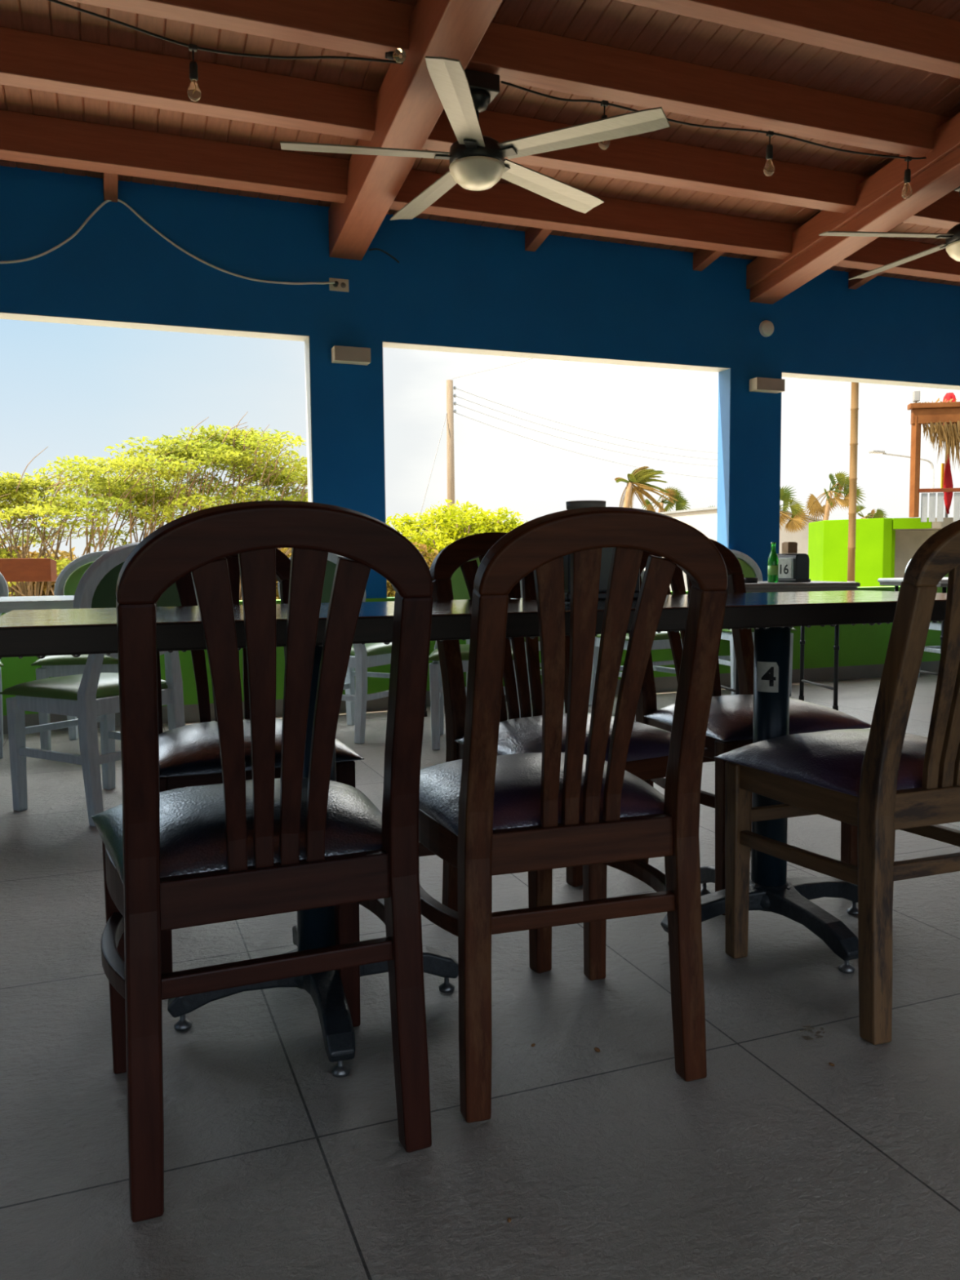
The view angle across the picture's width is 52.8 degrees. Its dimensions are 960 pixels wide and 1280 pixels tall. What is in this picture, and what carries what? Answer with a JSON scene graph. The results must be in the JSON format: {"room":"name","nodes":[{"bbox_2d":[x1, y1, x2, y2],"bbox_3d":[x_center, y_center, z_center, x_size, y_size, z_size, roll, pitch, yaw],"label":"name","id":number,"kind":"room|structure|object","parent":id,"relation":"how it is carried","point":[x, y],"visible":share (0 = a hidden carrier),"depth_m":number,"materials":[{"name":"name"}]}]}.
{"room":"open-air restaurant","nodes":[
{"label":"open-air restaurant","id":0,"kind":"room"},
{"bbox_2d":[0,674,959,1279],"bbox_3d":[2.155,0.738,2.554,16.200,0.150,8.290,-2,5,-21],"label":"floor","id":1,"kind":"structure","parent":0,"point":[782,1162],"depth_m":1.58,"materials":[{"name":"tile"}]},
{"bbox_2d":[0,572,8,758],"bbox_3d":[-2.530,0.061,4.613,0.530,0.971,0.556,-3,5,-26],"label":"chair","id":2,"kind":"object","parent":1,"relation":"on","point":[4,592],"visible":0.79,"depth_m":4.85,"materials":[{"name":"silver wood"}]},
{"bbox_2d":[0,595,74,613],"bbox_3d":[-2.348,0.217,3.943,1.360,0.753,0.720,-2,5,-21],"label":"cafe table","id":3,"kind":"object","parent":1,"relation":"on","point":[7,604],"visible":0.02,"depth_m":3.79,"materials":[{"name":"silver metal"}]},
{"bbox_2d":[31,551,118,751],"bbox_3d":[-1.890,0.041,4.795,0.530,0.971,0.556,-1,4,-7],"label":"chair","id":4,"kind":"object","parent":1,"relation":"on","point":[66,584],"visible":0.23,"depth_m":4.56,"materials":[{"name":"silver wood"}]},
{"bbox_2d":[31,653,118,666],"bbox_3d":[-1.882,0.073,4.731,0.464,0.052,0.423,-1,4,-7],"label":"seat cushion","id":5,"kind":"object","parent":4,"relation":"on","point":[67,660],"depth_m":4.53,"materials":[{"name":"green leather"}]},
{"bbox_2d":[0,542,198,826],"bbox_3d":[-1.378,0.134,3.540,0.556,0.971,0.530,2,5,31],"label":"chair","id":6,"kind":"object","parent":1,"relation":"on","point":[75,695],"visible":0.48,"depth_m":3.39,"materials":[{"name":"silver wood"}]},
{"bbox_2d":[0,672,167,700],"bbox_3d":[-1.434,0.159,3.577,0.423,0.052,0.464,2,5,31],"label":"seat cushion","id":7,"kind":"object","parent":6,"relation":"on","point":[70,687],"depth_m":3.42,"materials":[{"name":"green leather"}]},
{"bbox_2d":[155,547,364,973],"bbox_3d":[-0.589,0.222,2.339,0.482,0.966,0.586,-2,5,-22],"label":"dining chair","id":8,"kind":"object","parent":1,"relation":"on","point":[189,755],"visible":0.22,"depth_m":2.18,"materials":[{"name":"brown wood"}]},
{"bbox_2d":[158,718,364,777],"bbox_3d":[-0.560,0.230,2.271,0.480,0.068,0.434,-2,5,-22],"label":"seat cushion","id":9,"kind":"object","parent":8,"relation":"on","point":[193,750],"depth_m":2.10,"materials":[{"name":"brown leather"}]},
{"bbox_2d":[91,500,433,1222],"bbox_3d":[-0.352,0.284,1.525,0.482,0.966,0.586,-2,5,-23],"label":"dining chair","id":10,"kind":"object","parent":1,"relation":"on","point":[237,848],"visible":0.99,"depth_m":1.33,"materials":[{"name":"brown wood"}]},
{"bbox_2d":[91,777,382,884],"bbox_3d":[-0.380,0.281,1.594,0.480,0.068,0.434,-2,5,-23],"label":"seat cushion","id":11,"kind":"object","parent":10,"relation":"on","point":[193,841],"depth_m":1.46,"materials":[{"name":"black leather"}]},
{"bbox_2d":[0,598,635,1077],"bbox_3d":[-0.324,0.338,1.901,1.098,0.796,0.631,-2,5,-21],"label":"pedestal table","id":12,"kind":"object","parent":1,"relation":"on","point":[40,633],"visible":0.53,"depth_m":1.69,"materials":[{"name":"black metal"}]},
{"bbox_2d":[277,552,391,743],"bbox_3d":[-0.676,0.012,5.019,0.530,0.971,0.556,2,5,30],"label":"chair","id":13,"kind":"object","parent":1,"relation":"on","point":[362,657],"visible":0.21,"depth_m":4.80,"materials":[{"name":"white wood"}]},
{"bbox_2d":[350,642,391,656],"bbox_3d":[-0.642,0.035,5.078,0.464,0.052,0.423,2,5,30],"label":"seat cushion","id":14,"kind":"object","parent":13,"relation":"on","point":[380,649],"depth_m":4.90,"materials":[{"name":"green leather"}]},
{"bbox_2d":[424,699,426,716],"bbox_3d":[0.034,0.078,5.428,0.920,0.758,0.520,-1,4,0],"label":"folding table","id":15,"kind":"object","parent":1,"relation":"on","point":[425,710],"visible":0.06,"depth_m":5.62,"materials":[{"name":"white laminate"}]},
{"bbox_2d":[428,557,522,750],"bbox_3d":[-0.023,0.020,4.829,0.530,0.971,0.556,-1,4,0],"label":"chair","id":16,"kind":"object","parent":1,"relation":"on","point":[460,589],"visible":0.19,"depth_m":4.60,"materials":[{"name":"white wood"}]},
{"bbox_2d":[428,644,513,660],"bbox_3d":[-0.022,0.053,4.765,0.464,0.052,0.423,-1,4,0],"label":"seat cushion","id":17,"kind":"object","parent":16,"relation":"on","point":[464,648],"depth_m":4.59,"materials":[{"name":"black leather"}]},
{"bbox_2d":[466,636,541,698],"bbox_3d":[0.171,-0.063,5.869,0.530,0.971,0.556,-2,5,-18],"label":"chair","id":18,"kind":"object","parent":1,"relation":"on","point":[468,641],"visible":0.02,"depth_m":5.96,"materials":[{"name":"white wood"}]},
{"bbox_2d":[382,506,727,1123],"bbox_3d":[0.118,0.263,1.737,0.482,0.966,0.586,-2,5,-17],"label":"dining chair","id":19,"kind":"object","parent":1,"relation":"on","point":[486,814],"visible":0.92,"depth_m":1.54,"materials":[{"name":"brown wood"}]},
{"bbox_2d":[382,752,664,835],"bbox_3d":[0.097,0.260,1.809,0.480,0.068,0.434,-2,5,-17],"label":"seat cushion","id":20,"kind":"object","parent":19,"relation":"on","point":[517,799],"depth_m":1.66,"materials":[{"name":"leather"}]},
{"bbox_2d":[430,532,707,973],"bbox_3d":[0.183,0.212,2.375,0.482,0.966,0.586,-3,5,-30],"label":"dining chair","id":21,"kind":"object","parent":1,"relation":"on","point":[648,751],"visible":0.3,"depth_m":2.42,"materials":[{"name":"brown wood"}]},
{"bbox_2d":[454,712,707,761],"bbox_3d":[0.220,0.219,2.310,0.480,0.068,0.434,-3,5,-30],"label":"seat cushion","id":22,"kind":"object","parent":21,"relation":"on","point":[517,735],"depth_m":2.20,"materials":[{"name":"leather"}]},
{"bbox_2d":[594,1047,599,1052],"bbox_3d":[0.212,0.741,1.751,0.009,0.004,0.015,-3,5,-25],"label":"crumb","id":23,"kind":"object","parent":1,"relation":"on","point":[597,1050],"visible":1,"depth_m":1.75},
{"bbox_2d":[588,568,683,715],"bbox_3d":[0.950,-0.074,5.912,0.530,0.971,0.556,-3,5,-30],"label":"chair","id":24,"kind":"object","parent":1,"relation":"on","point":[661,641],"visible":0.09,"depth_m":5.88,"materials":[{"name":"white wood"}]},
{"bbox_2d":[595,631,681,640],"bbox_3d":[0.983,-0.042,5.857,0.464,0.052,0.423,-3,5,-30],"label":"seat cushion","id":25,"kind":"object","parent":24,"relation":"on","point":[662,636],"depth_m":5.68,"materials":[{"name":"green plastic"}]},
{"bbox_2d":[510,590,946,973],"bbox_3d":[0.691,0.297,2.297,1.078,0.796,0.630,-2,5,-21],"label":"pedestal table","id":26,"kind":"object","parent":1,"relation":"on","point":[771,615],"visible":0.7,"depth_m":2.24,"materials":[{"name":"black metal"}]},
{"bbox_2d":[563,546,639,599],"bbox_3d":[0.269,-0.182,2.274,0.188,0.170,0.144,-2,5,-15],"label":"napkin dispenser","id":27,"kind":"object","parent":26,"relation":"on","point":[606,553],"visible":0.12,"depth_m":2.21,"materials":[{"name":"black plastic"}]},
{"bbox_2d":[565,500,605,510],"bbox_3d":[0.247,-0.294,2.257,0.093,0.056,0.093,-2,5,-21],"label":"cup","id":28,"kind":"object","parent":27,"relation":"on","point":[577,504],"visible":0.41,"depth_m":2.22,"materials":[{"name":"black plastic"}]},
{"bbox_2d":[628,537,871,915],"bbox_3d":[0.708,0.182,2.695,0.482,0.966,0.586,-2,5,-23],"label":"dining chair","id":29,"kind":"object","parent":1,"relation":"on","point":[731,717],"visible":0.35,"depth_m":2.56,"materials":[{"name":"brown wood"}]},
{"bbox_2d":[644,694,871,742],"bbox_3d":[0.736,0.190,2.626,0.480,0.068,0.434,-2,5,-23],"label":"seat cushion","id":30,"kind":"object","parent":29,"relation":"on","point":[731,717],"depth_m":2.49,"materials":[{"name":"brown leather"}]},
{"bbox_2d":[718,549,796,696],"bbox_3d":[1.770,-0.128,6.506,0.530,0.971,0.556,-2,5,-14],"label":"chair","id":31,"kind":"object","parent":1,"relation":"on","point":[750,569],"visible":0.14,"depth_m":6.34,"materials":[{"name":"white wood"}]},
{"bbox_2d":[721,627,796,632],"bbox_3d":[1.787,-0.095,6.445,0.464,0.052,0.423,-2,5,-14],"label":"seat cushion","id":32,"kind":"object","parent":31,"relation":"on","point":[791,628],"depth_m":6.29,"materials":[{"name":"green plastic"}]},
{"bbox_2d":[720,580,860,710],"bbox_3d":[1.761,0.030,5.838,0.800,0.757,0.600,-1,5,-7],"label":"folding table","id":33,"kind":"object","parent":1,"relation":"on","point":[761,586],"visible":0.39,"depth_m":5.59,"materials":[{"name":"black metal"}]},
{"bbox_2d":[744,577,758,582],"bbox_3d":[1.578,-0.349,5.663,0.100,0.030,0.100,-2,5,-21],"label":"ashtray","id":34,"kind":"object","parent":33,"relation":"on","point":[746,580],"visible":0.69,"depth_m":5.62,"materials":[{"name":"black plastic"}]},
{"bbox_2d":[767,542,778,582],"bbox_3d":[1.732,-0.458,5.715,0.062,0.236,0.062,-2,5,-21],"label":"beer bottle","id":35,"kind":"object","parent":33,"relation":"on","point":[773,562],"visible":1,"depth_m":5.69,"materials":[{"name":"green glass"}]},
{"bbox_2d":[776,553,810,582],"bbox_3d":[1.869,-0.435,5.824,0.144,0.170,0.188,-4,5,-35],"label":"napkin dispenser","id":36,"kind":"object","parent":33,"relation":"on","point":[793,567],"visible":0.78,"depth_m":5.76,"materials":[{"name":"black plastic"}]},
{"bbox_2d":[782,542,797,553],"bbox_3d":[1.861,-0.555,5.814,0.068,0.068,0.060,-2,5,-21],"label":"box","id":37,"kind":"object","parent":36,"relation":"on","point":[787,547],"visible":1,"depth_m":5.79,"materials":[{"name":"brown wood"}]},
{"bbox_2d":[799,1025,825,1040],"bbox_3d":[0.620,0.730,1.798,0.054,0.011,0.042,-2,5,-21],"label":"scraps","id":38,"kind":"object","parent":1,"relation":"on","point":[808,1028],"visible":1,"depth_m":1.80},
{"bbox_2d":[714,520,959,1044],"bbox_3d":[0.843,0.237,1.977,0.483,0.966,0.586,-2,5,-20],"label":"dining chair","id":39,"kind":"object","parent":1,"relation":"on","point":[881,780],"visible":1,"depth_m":1.79,"materials":[{"name":"brown wood"}]},
{"bbox_2d":[714,728,927,797],"bbox_3d":[0.818,0.234,2.048,0.480,0.068,0.434,-2,5,-20],"label":"seat cushion","id":40,"kind":"object","parent":39,"relation":"on","point":[830,762],"depth_m":1.95,"materials":[{"name":"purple leather"}]},
{"bbox_2d":[877,577,948,675],"bbox_3d":[3.306,-0.047,6.636,0.900,0.757,0.620,-2,5,-15],"label":"folding table","id":41,"kind":"object","parent":1,"relation":"on","point":[895,582],"visible":0.29,"depth_m":6.53,"materials":[{"name":"white laminate"}]},
{"bbox_2d":[904,558,948,677],"bbox_3d":[3.507,-0.192,7.122,0.530,0.971,0.556,-1,5,-10],"label":"chair","id":42,"kind":"object","parent":1,"relation":"on","point":[934,626],"visible":0.04,"depth_m":7.10,"materials":[{"name":"white wood"}]},
{"bbox_2d":[0,165,959,733],"bbox_3d":[0.619,-0.974,6.362,16.200,3.300,0.140,-2,5,-21],"label":"wall","id":43,"kind":"structure","parent":0,"point":[453,287],"depth_m":5.87,"materials":[{"name":"blue paint"}]},
{"bbox_2d":[102,172,118,202],"bbox_3d":[-1.908,-2.423,4.991,0.070,0.183,0.384,-2,5,-21],"label":"beam","id":44,"kind":"structure","parent":43,"relation":"attached to","point":[110,181],"depth_m":5.04,"materials":[{"name":"brown wood"}]},
{"bbox_2d":[0,199,338,286],"bbox_3d":[-2.056,-2.156,5.146,2.632,0.404,0.038,-2,5,-21],"label":"cable","id":45,"kind":"object","parent":43,"relation":"attached to","point":[335,283],"visible":1,"depth_m":5.25,"materials":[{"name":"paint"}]},
{"bbox_2d":[328,277,348,292],"bbox_3d":[-0.822,-2.071,5.640,0.116,0.072,0.011,-2,5,-21],"label":"wall outlet","id":46,"kind":"object","parent":43,"relation":"attached to","point":[343,286],"visible":1,"depth_m":5.64,"materials":[{"name":"beige plastic"}]},
{"bbox_2d":[340,282,346,288],"bbox_3d":[-0.798,-2.072,5.646,0.032,0.032,0.003,-2,5,-21],"label":"socket","id":47,"kind":"object","parent":46,"relation":"attached to","point":[343,285],"depth_m":5.64,"materials":[{"name":"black plastic"}]},
{"bbox_2d":[331,345,370,365],"bbox_3d":[-0.755,-1.660,5.648,0.215,0.084,0.100,-2,5,-21],"label":"wall lamp","id":48,"kind":"object","parent":43,"relation":"attached to","point":[340,354],"visible":1,"depth_m":5.61,"materials":[{"name":"beige metal"}]},
{"bbox_2d":[368,248,399,262],"bbox_3d":[-0.565,-2.271,5.711,0.184,0.073,0.019,-2,5,-17],"label":"cable","id":49,"kind":"object","parent":43,"relation":"attached to","point":[372,249],"visible":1,"depth_m":5.71,"materials":[{"name":"plastic"}]},
{"bbox_2d":[328,0,502,260],"bbox_3d":[0.705,-2.691,1.735,0.194,1.510,8.290,-2,5,-21],"label":"ceiling beam","id":50,"kind":"structure","parent":43,"relation":"attached to","point":[408,106],"depth_m":4.37,"materials":[{"name":"brown wood"}]},
{"bbox_2d":[524,226,552,251],"bbox_3d":[0.381,-2.514,5.874,0.070,0.183,0.384,-2,5,-21],"label":"beam","id":51,"kind":"structure","parent":43,"relation":"attached to","point":[534,237],"depth_m":5.94,"materials":[{"name":"brown wood"}]},
{"bbox_2d":[693,248,724,271],"bbox_3d":[1.528,-2.559,6.316,0.070,0.183,0.384,-2,5,-21],"label":"beam","id":52,"kind":"structure","parent":43,"relation":"attached to","point":[702,258],"depth_m":6.39,"materials":[{"name":"brown wood"}]},
{"bbox_2d":[759,320,773,337],"bbox_3d":[1.994,-2.164,6.713,0.112,0.112,0.036,-2,5,-21],"label":"fire alarm","id":53,"kind":"object","parent":43,"relation":"attached to","point":[766,327],"visible":1,"depth_m":6.70,"materials":[{"name":"white paint"}]},
{"bbox_2d":[749,377,785,393],"bbox_3d":[1.986,-1.764,6.706,0.235,0.084,0.100,-2,5,-21],"label":"wall lamp","id":54,"kind":"object","parent":43,"relation":"attached to","point":[760,384],"visible":1,"depth_m":6.66,"materials":[{"name":"beige metal"}]},
{"bbox_2d":[746,111,959,304],"bbox_3d":[3.424,-2.798,2.784,0.225,1.510,8.290,-2,5,-21],"label":"ceiling beam","id":55,"kind":"structure","parent":43,"relation":"attached to","point":[880,205],"depth_m":5.65,"materials":[{"name":"brown wood"}]},
{"bbox_2d":[848,268,883,289],"bbox_3d":[2.750,-2.607,6.787,0.070,0.183,0.384,-2,5,-21],"label":"beam","id":56,"kind":"structure","parent":43,"relation":"attached to","point":[855,283],"depth_m":6.88,"materials":[{"name":"brown wood"}]},
{"bbox_2d":[0,0,959,285],"bbox_3d":[2.140,-3.064,2.200,16.800,1.651,8.770,-2,5,-21],"label":"ceiling","id":57,"kind":"structure","parent":0,"point":[616,24],"depth_m":4.66,"materials":[{"name":"brown wood"}]},
{"bbox_2d":[0,26,959,229],"bbox_3d":[0.988,-2.582,5.238,16.200,0.198,0.085,-2,5,-21],"label":"beam","id":58,"kind":"structure","parent":57,"relation":"attached to","point":[28,60],"depth_m":4.56,"materials":[{"name":"brown wood"}]},
{"bbox_2d":[666,118,926,199],"bbox_3d":[1.616,-2.422,4.887,1.593,0.231,0.064,-2,5,-21],"label":"string light","id":59,"kind":"object","parent":58,"relation":"hanging from","point":[769,171],"depth_m":4.85,"materials":[{"name":"black plastic"}]},
{"bbox_2d":[765,130,773,159],"bbox_3d":[1.443,-2.464,4.821,0.033,0.133,0.034,-2,5,-21],"label":"socket","id":60,"kind":"object","parent":59,"relation":"attached to","point":[769,154],"depth_m":4.81,"materials":[{"name":"black plastic"}]},
{"bbox_2d":[903,155,911,183],"bbox_3d":[2.268,-2.492,5.128,0.033,0.133,0.034,-2,5,-21],"label":"socket","id":61,"kind":"object","parent":59,"relation":"attached to","point":[907,179],"depth_m":5.12,"materials":[{"name":"black plastic"}]},
{"bbox_2d":[0,109,959,281],"bbox_3d":[0.785,-2.519,5.771,16.200,0.198,0.085,-2,5,-21],"label":"beam","id":62,"kind":"structure","parent":57,"relation":"attached to","point":[28,138],"depth_m":5.26,"materials":[{"name":"brown wood"}]},
{"bbox_2d":[66,0,951,157],"bbox_3d":[1.192,-2.644,4.705,16.200,0.198,0.085,-2,5,-21],"label":"beam","id":63,"kind":"structure","parent":57,"relation":"attached to","point":[368,28],"depth_m":4.41,"materials":[{"name":"brown wood"}]},
{"bbox_2d":[47,0,406,102],"bbox_3d":[-1.712,-2.283,3.601,2.962,0.311,0.175,-2,5,-18],"label":"string light","id":64,"kind":"object","parent":63,"relation":"hanging from","point":[398,55],"visible":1,"depth_m":3.85,"materials":[{"name":"black plastic"}]},
{"bbox_2d":[188,44,198,80],"bbox_3d":[-1.141,-2.298,3.851,0.033,0.133,0.034,-2,5,-21],"label":"socket","id":65,"kind":"object","parent":64,"relation":"attached to","point":[193,76],"depth_m":3.84,"materials":[{"name":"black plastic"}]},
{"bbox_2d":[385,51,394,60],"bbox_3d":[-0.370,-2.449,4.054,0.040,0.055,0.080,-2,5,-21],"label":"socket","id":66,"kind":"object","parent":64,"relation":"attached to","point":[388,55],"depth_m":4.04,"materials":[{"name":"black plastic"}]},
{"bbox_2d":[280,56,670,220],"bbox_3d":[-0.052,-2.265,4.354,1.667,0.470,1.645,-2,5,-21],"label":"ceiling fan","id":67,"kind":"object","parent":63,"relation":"hanging from","point":[477,162],"visible":0.99,"depth_m":4.23,"materials":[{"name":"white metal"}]},
{"bbox_2d":[818,186,959,279],"bbox_3d":[2.738,-2.377,5.496,1.677,0.462,1.613,-2,5,-21],"label":"ceiling fan","id":68,"kind":"object","parent":63,"relation":"hanging from","point":[952,246],"visible":0.98,"depth_m":5.44,"materials":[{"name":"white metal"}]},
{"bbox_2d":[501,80,638,119],"bbox_3d":[0.405,-2.434,4.416,0.687,0.086,0.064,-2,5,-21],"label":"string light","id":69,"kind":"object","parent":57,"relation":"hanging from","point":[604,104],"depth_m":4.42,"materials":[{"name":"black plastic"}]},
{"bbox_2d":[600,100,608,119],"bbox_3d":[0.575,-2.423,4.476,0.033,0.133,0.034,-2,5,-21],"label":"socket","id":70,"kind":"object","parent":69,"relation":"attached to","point":[604,104],"depth_m":4.46,"materials":[{"name":"black plastic"}]},
{"bbox_2d":[617,0,959,78],"bbox_3d":[1.395,-2.706,4.171,16.200,0.198,0.085,-2,5,-21],"label":"beam","id":71,"kind":"structure","parent":57,"relation":"attached to","point":[875,29],"depth_m":4.22,"materials":[{"name":"brown wood"}]},
{"label":"outside","id":72,"kind":"structure","parent":0,"visible":0},
{"bbox_3d":[-1.973,-5.571,87.986,180.000,0.200,154.170,-2,5,-21],"label":"ground","id":73,"kind":"structure","parent":72,"visible":0},
{"bbox_2d":[0,558,57,582],"bbox_3d":[-4.724,0.018,7.399,2.840,1.259,0.160,-1,5,-7],"label":"rail","id":74,"kind":"object","parent":73,"relation":"on","point":[13,570],"visible":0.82,"depth_m":7.44,"materials":[{"name":"orange wood"}]},
{"bbox_2d":[0,542,82,596],"bbox_3d":[-9.755,-0.924,15.505,7.817,1.970,2.310,-2,5,-21],"label":"brush","id":75,"kind":"object","parent":73,"relation":"on","point":[33,554],"visible":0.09,"depth_m":16.05,"materials":[{"name":"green plant"}]},
{"bbox_2d":[0,411,307,599],"bbox_3d":[-4.990,-1.579,13.959,6.944,3.457,3.673,-2,5,-21],"label":"tree","id":76,"kind":"object","parent":73,"relation":"on","point":[117,488],"visible":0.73,"depth_m":13.59,"materials":[{"name":"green plant"}]},
{"bbox_2d":[275,541,438,599],"bbox_3d":[-3.007,-1.160,18.079,6.033,1.913,2.296,-2,5,-21],"label":"brush","id":77,"kind":"object","parent":73,"relation":"on","point":[390,591],"visible":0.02,"depth_m":18.33,"materials":[{"name":"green plant"}]},
{"bbox_2d":[415,379,456,530],"bbox_3d":[-2.054,-5.897,37.269,2.830,8.350,0.339,-4,6,-40],"label":"utility pole","id":78,"kind":"object","parent":73,"relation":"on","point":[450,413],"visible":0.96,"depth_m":37.78,"materials":[{"name":"brown wood"}]},
{"bbox_2d":[452,358,532,378],"bbox_3d":[3.269,-10.763,34.385,10.820,1.620,0.243,3,5,35],"label":"power line","id":79,"kind":"object","parent":78,"relation":"attached to","point":[531,358],"visible":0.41,"depth_m":36.38,"materials":[{"name":"grey metal"}]},
{"bbox_2d":[456,404,711,466],"bbox_3d":[7.403,-9.201,45.288,22.375,1.409,0.021,-5,6,-42],"label":"power line","id":80,"kind":"object","parent":78,"relation":"attached to","point":[456,404],"visible":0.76,"depth_m":42.35,"materials":[{"name":"grey metal"}]},
{"bbox_2d":[456,395,714,459],"bbox_3d":[7.400,-9.517,45.263,22.375,1.376,0.021,-5,6,-42],"label":"power line","id":81,"kind":"object","parent":78,"relation":"attached to","point":[456,396],"visible":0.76,"depth_m":42.54,"materials":[{"name":"grey metal"}]},
{"bbox_2d":[456,388,716,453],"bbox_3d":[7.397,-9.832,45.239,22.375,1.343,0.021,-5,6,-42],"label":"power line","id":82,"kind":"object","parent":78,"relation":"attached to","point":[456,388],"visible":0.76,"depth_m":42.38,"materials":[{"name":"grey metal"}]},
{"bbox_2d":[456,413,717,479],"bbox_3d":[7.408,-8.722,45.325,22.375,1.670,0.021,-5,6,-42],"label":"power line","id":83,"kind":"object","parent":78,"relation":"attached to","point":[456,413],"visible":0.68,"depth_m":41.90,"materials":[{"name":"grey metal"}]},
{"bbox_2d":[386,499,527,561],"bbox_3d":[-0.521,-1.902,22.232,4.753,2.699,3.214,-2,5,-21],"label":"bush","id":84,"kind":"object","parent":73,"relation":"on","point":[460,526],"visible":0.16,"depth_m":21.68,"materials":[{"name":"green plant"}]},
{"bbox_2d":[614,466,678,511],"bbox_3d":[5.752,-3.851,34.632,2.289,4.564,1.906,-1,4,-6],"label":"palm tree","id":85,"kind":"object","parent":73,"relation":"on","point":[639,477],"visible":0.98,"depth_m":33.99,"materials":[{"name":"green plant"}]},
{"bbox_2d":[640,486,690,512],"bbox_3d":[7.027,-3.704,36.144,1.898,4.003,1.655,-2,5,-21],"label":"palm tree","id":86,"kind":"object","parent":73,"relation":"on","point":[682,503],"visible":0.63,"depth_m":35.89,"materials":[{"name":"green plant"}]},
{"bbox_2d":[659,506,822,591],"bbox_3d":[9.113,-2.956,33.083,4.800,2.930,4.850,-2,5,-21],"label":"shed","id":87,"kind":"object","parent":73,"relation":"on","point":[703,519],"visible":0.22,"depth_m":31.10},
{"bbox_2d":[779,484,811,533],"bbox_3d":[8.765,-2.801,28.227,1.697,3.401,1.617,-2,5,-21],"label":"palm tree","id":88,"kind":"object","parent":73,"relation":"on","point":[797,513],"visible":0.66,"depth_m":27.98,"materials":[{"name":"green plant"}]},
{"bbox_2d":[804,471,865,522],"bbox_3d":[11.055,-3.251,30.045,2.002,3.979,1.434,-2,5,-21],"label":"palm tree","id":89,"kind":"object","parent":73,"relation":"on","point":[815,508],"visible":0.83,"depth_m":29.98,"materials":[{"name":"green plant"}]},
{"bbox_2d":[847,382,858,582],"bbox_3d":[4.231,-2.142,10.948,0.092,4.846,0.090,-2,5,-21],"label":"bamboo pole","id":90,"kind":"object","parent":73,"relation":"on","point":[855,386],"visible":0.52,"depth_m":10.95,"materials":[{"name":"wood"}]},
{"bbox_2d":[856,504,887,519],"bbox_3d":[13.323,-3.114,33.273,1.686,3.153,1.246,-2,5,-21],"label":"palm tree","id":91,"kind":"object","parent":73,"relation":"on","point":[879,514],"visible":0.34,"depth_m":33.10,"materials":[{"name":"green plant"}]},
{"bbox_2d":[808,517,954,586],"bbox_3d":[7.172,-0.851,13.808,4.615,1.770,1.264,0,5,12],"label":"building","id":92,"kind":"structure","parent":73,"relation":"on","point":[884,547],"depth_m":13.82,"materials":[{"name":"paint"}]},
{"bbox_2d":[942,392,956,517],"bbox_3d":[6.819,-2.683,14.064,0.265,1.790,0.278,-2,5,-21],"label":"closed parasol","id":93,"kind":"object","parent":92,"relation":"on","point":[948,396],"visible":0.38,"depth_m":13.95,"materials":[{"name":"red fabric"}]},
{"bbox_2d":[868,449,910,457],"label":"street lamp","id":94,"kind":"object","parent":73,"relation":"on","point":[883,452],"depth_m":29.95,"materials":[{"name":"grey metal"}]},
{"bbox_2d":[920,457,934,488],"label":"street lamp","id":95,"kind":"object","parent":73,"relation":"on","point":[932,483],"depth_m":29.95,"materials":[{"name":"white metal"}]},
{"bbox_2d":[906,390,959,522],"bbox_3d":[6.879,-2.488,13.046,2.132,1.760,0.472,0,5,11],"label":"deck","id":96,"kind":"object","parent":73,"relation":"on","point":[943,419],"visible":0.98,"depth_m":13.08,"materials":[{"name":"brown wood"}]},
{"bbox_2d":[940,452,953,514],"bbox_3d":[6.497,-2.280,13.443,0.171,1.051,0.060,-2,5,-21],"label":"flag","id":97,"kind":"object","parent":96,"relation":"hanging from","point":[946,475],"visible":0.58,"depth_m":13.44,"materials":[{"name":"red fabric"}]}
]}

